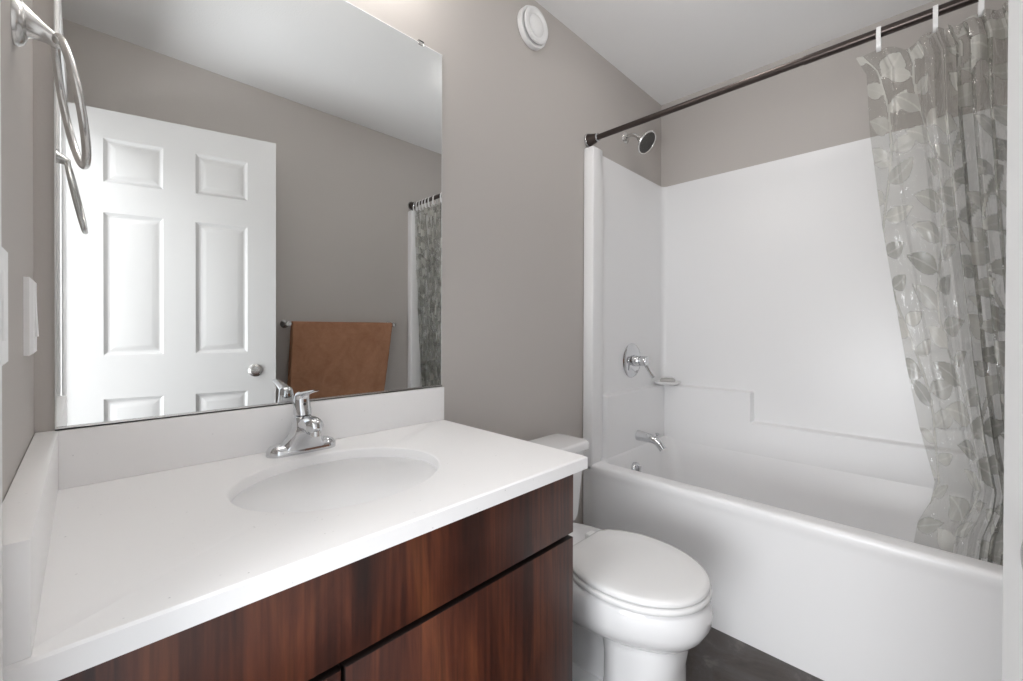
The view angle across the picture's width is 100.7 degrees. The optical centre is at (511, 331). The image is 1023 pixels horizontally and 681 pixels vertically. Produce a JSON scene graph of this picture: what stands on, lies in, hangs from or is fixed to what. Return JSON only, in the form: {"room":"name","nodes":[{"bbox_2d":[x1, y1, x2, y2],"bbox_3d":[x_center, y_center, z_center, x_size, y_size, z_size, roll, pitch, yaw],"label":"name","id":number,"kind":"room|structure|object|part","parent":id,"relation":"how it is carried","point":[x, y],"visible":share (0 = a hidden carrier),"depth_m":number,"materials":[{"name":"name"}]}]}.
{"room":"bathroom","nodes":[
{"label":"bathroom","id":0,"kind":"room"},
{"bbox_2d":[1,0,33,502],"bbox_3d":[-0.362,-0.117,0.184,1.531,2.440,0.120,0,0,45],"label":"wall","id":1,"kind":"structure","parent":0,"point":[16,62],"depth_m":0.57,"materials":[{"name":"grey paint"}]},
{"bbox_2d":[0,0,2,680],"bbox_3d":[-0.406,0.077,0.323,0.076,2.051,0.016,0,0,45],"label":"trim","id":2,"kind":"structure","parent":1,"relation":"attached to","point":[1,522],"depth_m":0.35,"materials":[{"name":"white paint"}]},
{"bbox_2d":[2,247,7,365],"bbox_3d":[-0.491,-0.024,0.404,0.072,0.119,0.010,0,0,45],"label":"wall plate","id":3,"kind":"object","parent":1,"relation":"attached to","point":[4,252],"visible":0.63,"depth_m":0.41,"materials":[{"name":"white plastic"}]},
{"bbox_2d":[23,277,38,355],"bbox_3d":[-0.753,-0.023,0.665,0.072,0.119,0.013,0,0,45],"label":"light switch","id":4,"kind":"object","parent":1,"relation":"attached to","point":[30,316],"visible":1,"depth_m":0.64,"materials":[{"name":"white plastic"}]},
{"bbox_2d":[10,0,90,169],"bbox_3d":[-0.620,-0.330,0.575,0.168,0.201,0.072,0,0,45],"label":"towel ring","id":5,"kind":"object","parent":1,"relation":"attached to","point":[25,24],"visible":1,"depth_m":0.56,"materials":[{"name":"silver metal"}]},
{"bbox_3d":[-0.641,-0.402,0.553,0.058,0.058,0.012,1,0,45],"label":"wall plate","id":6,"kind":"part","parent":5,"relation":"part of","materials":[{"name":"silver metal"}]},
{"bbox_3d":[-0.627,-0.408,0.567,0.036,0.046,0.035,1,0,45],"label":"post","id":7,"kind":"part","parent":5,"relation":"part of","materials":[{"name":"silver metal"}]},
{"bbox_2d":[1002,0,1022,680],"bbox_3d":[0.337,0.082,0.114,0.048,2.023,0.758,0,0,30],"label":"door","id":8,"kind":"structure","parent":1,"relation":"in","point":[1012,624],"depth_m":0.43,"materials":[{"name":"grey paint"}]},
{"bbox_3d":[0.469,0.208,0.374,0.013,0.062,0.062,0,0,30],"label":"knob","id":9,"kind":"part","parent":8,"relation":"part of","materials":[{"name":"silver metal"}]},
{"bbox_2d":[33,0,660,523],"bbox_3d":[-0.462,-0.123,1.256,0.120,2.440,3.961,0,0,45],"label":"wall","id":10,"kind":"structure","parent":0,"point":[516,118],"depth_m":1.60,"materials":[{"name":"grey paint"}]},
{"bbox_2d":[54,0,441,430],"bbox_3d":[-0.536,-0.365,1.088,0.008,1.096,0.869,0,0,45],"label":"wall mirror","id":11,"kind":"object","parent":10,"relation":"attached to","point":[254,220],"visible":0.98,"depth_m":0.99,"materials":[{"name":"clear mirror"}]},
{"bbox_2d":[58,387,443,489],"bbox_3d":[-0.531,0.237,1.088,0.020,0.107,0.865,1,0,45],"label":"backsplash","id":12,"kind":"structure","parent":10,"relation":"attached to","point":[95,454],"depth_m":0.94,"materials":[{"name":"white stone"}]},
{"bbox_2d":[517,5,547,50],"bbox_3d":[0.092,-1.214,1.690,0.042,0.156,0.156,0,0,45],"label":"air vent","id":13,"kind":"object","parent":10,"relation":"in","point":[532,25],"visible":1,"depth_m":1.67,"materials":[{"name":"white plastic"}]},
{"bbox_2d":[622,130,655,153],"bbox_3d":[0.661,-0.983,2.188,0.156,0.137,0.120,0,0,45],"label":"shower","id":14,"kind":"object","parent":10,"relation":"attached to","point":[646,141],"visible":1,"depth_m":2.17,"materials":[{"name":"silver metal"}]},
{"bbox_3d":[0.633,-1.009,2.207,0.090,0.049,0.024,0,0,36],"label":"arm","id":15,"kind":"part","parent":14,"relation":"part of","materials":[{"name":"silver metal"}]},
{"bbox_2d":[535,0,934,105],"bbox_3d":[0.128,-1.378,0.667,1.771,0.080,3.961,0,0,45],"label":"ceiling","id":16,"kind":"structure","parent":0,"point":[672,50],"depth_m":1.89,"materials":[{"name":"white paint"}]},
{"bbox_2d":[686,627,823,680],"bbox_3d":[0.120,1.142,0.681,1.771,0.080,3.961,0,0,45],"label":"floor","id":17,"kind":"structure","parent":0,"point":[720,656],"depth_m":1.40,"materials":[{"name":"stone"}]},
{"bbox_2d":[59,474,572,680],"bbox_3d":[-0.360,0.711,0.880,0.560,0.778,0.865,0,0,45],"label":"vanity cabinet","id":18,"kind":"object","parent":17,"relation":"on","point":[487,594],"visible":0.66,"depth_m":0.70,"materials":[{"name":"brown wood"}]},
{"bbox_2d":[2,387,587,680],"bbox_3d":[-0.343,0.319,0.881,0.581,0.268,0.894,0,0,45],"label":"countertop","id":19,"kind":"structure","parent":18,"relation":"on","point":[119,539],"depth_m":0.69,"materials":[{"name":"white stone"}]},
{"bbox_2d":[266,390,335,457],"bbox_3d":[-0.485,0.212,1.008,0.126,0.157,0.158,0,0,45],"label":"sink faucet","id":20,"kind":"object","parent":19,"relation":"on","point":[304,436],"visible":1,"depth_m":1.00,"materials":[{"name":"silver metal"}]},
{"bbox_3d":[-0.510,0.278,1.032,0.058,0.026,0.158,1,0,45],"label":"plate","id":21,"kind":"part","parent":20,"relation":"part of","materials":[{"name":"silver metal"}]},
{"bbox_3d":[-0.485,0.168,1.008,0.108,0.068,0.039,1,0,45],"label":"lever handle","id":22,"kind":"part","parent":20,"relation":"part of","materials":[{"name":"silver metal"}]},
{"bbox_3d":[-0.476,0.227,1.000,0.100,0.058,0.042,1,0,45],"label":"spout","id":23,"kind":"part","parent":20,"relation":"part of","materials":[{"name":"silver metal"}]},
{"bbox_2d":[231,457,436,512],"bbox_3d":[-0.344,0.384,0.875,0.370,0.138,0.428,1,0,45],"label":"basin","id":24,"kind":"object","parent":19,"relation":"in","point":[322,483],"depth_m":0.88,"materials":[{"name":"white ceramic"}]},
{"bbox_3d":[-0.357,0.739,0.499,0.018,0.516,0.308,1,0,45],"label":"door","id":25,"kind":"part","parent":18,"relation":"part of","materials":[{"name":"brown wood"}]},
{"bbox_3d":[-0.054,0.738,0.805,0.018,0.516,0.541,1,0,45],"label":"door","id":26,"kind":"part","parent":18,"relation":"part of","materials":[{"name":"brown wood"}]},
{"bbox_2d":[529,434,712,680],"bbox_3d":[0.279,0.763,1.384,0.723,0.671,0.452,0,0,45],"label":"toilet","id":27,"kind":"object","parent":17,"relation":"on","point":[641,602],"visible":0.6,"depth_m":1.17,"materials":[{"name":"white ceramic"}]},
{"bbox_3d":[0.097,0.443,1.564,0.178,0.033,0.452,1,0,45],"label":"tank lid","id":28,"kind":"part","parent":27,"relation":"part of","materials":[{"name":"white ceramic"}]},
{"bbox_3d":[0.086,0.598,1.575,0.177,0.274,0.424,1,0,45],"label":"tank","id":29,"kind":"part","parent":27,"relation":"part of","materials":[{"name":"white ceramic"}]},
{"bbox_3d":[0.294,0.912,1.344,0.643,0.374,0.374,1,0,45],"label":"bowl","id":30,"kind":"part","parent":27,"relation":"part of","materials":[{"name":"white ceramic"}]},
{"bbox_3d":[0.375,0.695,1.263,0.399,0.020,0.358,1,0,45],"label":"lid","id":31,"kind":"part","parent":27,"relation":"part of","materials":[{"name":"white plastic"}]},
{"bbox_3d":[0.377,0.716,1.262,0.403,0.017,0.366,1,0,45],"label":"seat","id":32,"kind":"part","parent":27,"relation":"part of","materials":[{"name":"white plastic"}]},
{"bbox_2d":[583,105,1006,680],"bbox_3d":[1.153,0.128,1.714,1.527,1.943,0.793,0,0,45],"label":"shower","id":33,"kind":"object","parent":17,"relation":"on","point":[794,468],"visible":0.89,"depth_m":1.86,"materials":[{"name":"white plastic"}]},
{"bbox_3d":[0.642,0.708,2.176,0.054,0.069,0.068,1,0,45],"label":"overflow plate","id":34,"kind":"part","parent":33,"relation":"part of","materials":[{"name":"silver metal"}]},
{"bbox_2d":[623,343,654,377],"bbox_3d":[0.678,0.155,2.209,0.115,0.182,0.182,0,0,45],"label":"shower valve","id":35,"kind":"object","parent":33,"relation":"attached to","point":[632,359],"visible":1,"depth_m":2.21,"materials":[{"name":"silver metal"}]},
{"bbox_3d":[0.674,0.155,2.213,0.074,0.060,0.060,1,0,45],"label":"valve stem","id":36,"kind":"part","parent":35,"relation":"part of","materials":[{"name":"silver metal"}]},
{"bbox_3d":[0.711,0.188,2.201,0.067,0.116,0.023,0,0,0],"label":"lever","id":37,"kind":"part","parent":35,"relation":"part of","materials":[{"name":"silver metal"}]},
{"bbox_2d":[635,430,665,451],"bbox_3d":[0.716,0.567,2.200,0.177,0.092,0.058,0,0,45],"label":"tub spout","id":38,"kind":"object","parent":33,"relation":"attached to","point":[640,435],"visible":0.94,"depth_m":2.18,"materials":[{"name":"silver metal"}]},
{"bbox_2d":[654,380,680,384],"bbox_3d":[0.892,0.295,2.423,0.148,0.020,0.096,0,0,-3],"label":"soap dish","id":39,"kind":"object","parent":33,"relation":"on","point":[656,381],"visible":0.82,"depth_m":2.39,"materials":[{"name":"white plastic"}]},
{"bbox_2d":[660,378,674,381],"bbox_3d":[0.892,0.280,2.423,0.088,0.026,0.056,0,0,-3],"label":"soap bar","id":40,"kind":"object","parent":39,"relation":"in","point":[661,379],"visible":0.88,"depth_m":2.40,"materials":[{"name":"grey"}]},
{"bbox_2d":[584,0,978,147],"bbox_3d":[0.900,-0.888,1.451,1.529,0.064,0.064,0,0,45],"label":"shower curtain rod","id":41,"kind":"object","parent":33,"relation":"attached to","point":[590,140],"visible":0.99,"depth_m":1.39,"materials":[{"name":"brown metal"}]},
{"bbox_2d":[876,26,881,51],"bbox_3d":[1.093,-0.868,1.260,0.010,0.072,0.036,0,0,45],"label":"curtain ring","id":42,"kind":"object","parent":41,"relation":"hanging from","point":[878,29],"visible":1,"depth_m":1.25,"materials":[{"name":"white plastic"}]},
{"bbox_2d":[933,4,937,32],"bbox_3d":[1.177,-0.867,1.177,0.010,0.072,0.036,0,0,45],"label":"curtain ring","id":43,"kind":"object","parent":41,"relation":"hanging from","point":[935,7],"visible":1,"depth_m":1.17,"materials":[{"name":"white plastic"}]},
{"bbox_2d":[978,0,984,16],"bbox_3d":[1.237,-0.867,1.117,0.010,0.072,0.036,0,0,45],"label":"curtain ring","id":44,"kind":"object","parent":41,"relation":"hanging from","point":[981,3],"visible":1,"depth_m":1.11,"materials":[{"name":"white plastic"}]},
{"bbox_3d":[1.331,-0.866,1.024,0.010,0.072,0.036,0,0,45],"label":"curtain ring","id":45,"kind":"object","parent":41,"relation":"hanging from","visible":0},
{"bbox_2d":[856,11,1007,565],"bbox_3d":[1.287,-0.003,1.168,0.523,1.672,0.171,0,0,45],"label":"shower curtain","id":46,"kind":"object","parent":45,"relation":"hanging from","point":[892,67],"visible":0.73,"depth_m":1.18,"materials":[{"name":"grey fabric"}]},
{"bbox_2d":[583,435,1003,680],"bbox_3d":[1.150,0.855,1.718,1.525,0.488,0.792,1,0,45],"label":"tub","id":47,"kind":"object","parent":33,"relation":"in","point":[825,569],"depth_m":1.46,"materials":[{"name":"white ceramic"}]},
{"bbox_2d":[661,0,1007,186],"bbox_3d":[1.476,-0.121,2.038,1.531,2.440,0.120,0,0,45],"label":"wall","id":48,"kind":"structure","parent":0,"point":[824,103],"depth_m":1.97,"materials":[{"name":"grey paint"}]}
]}

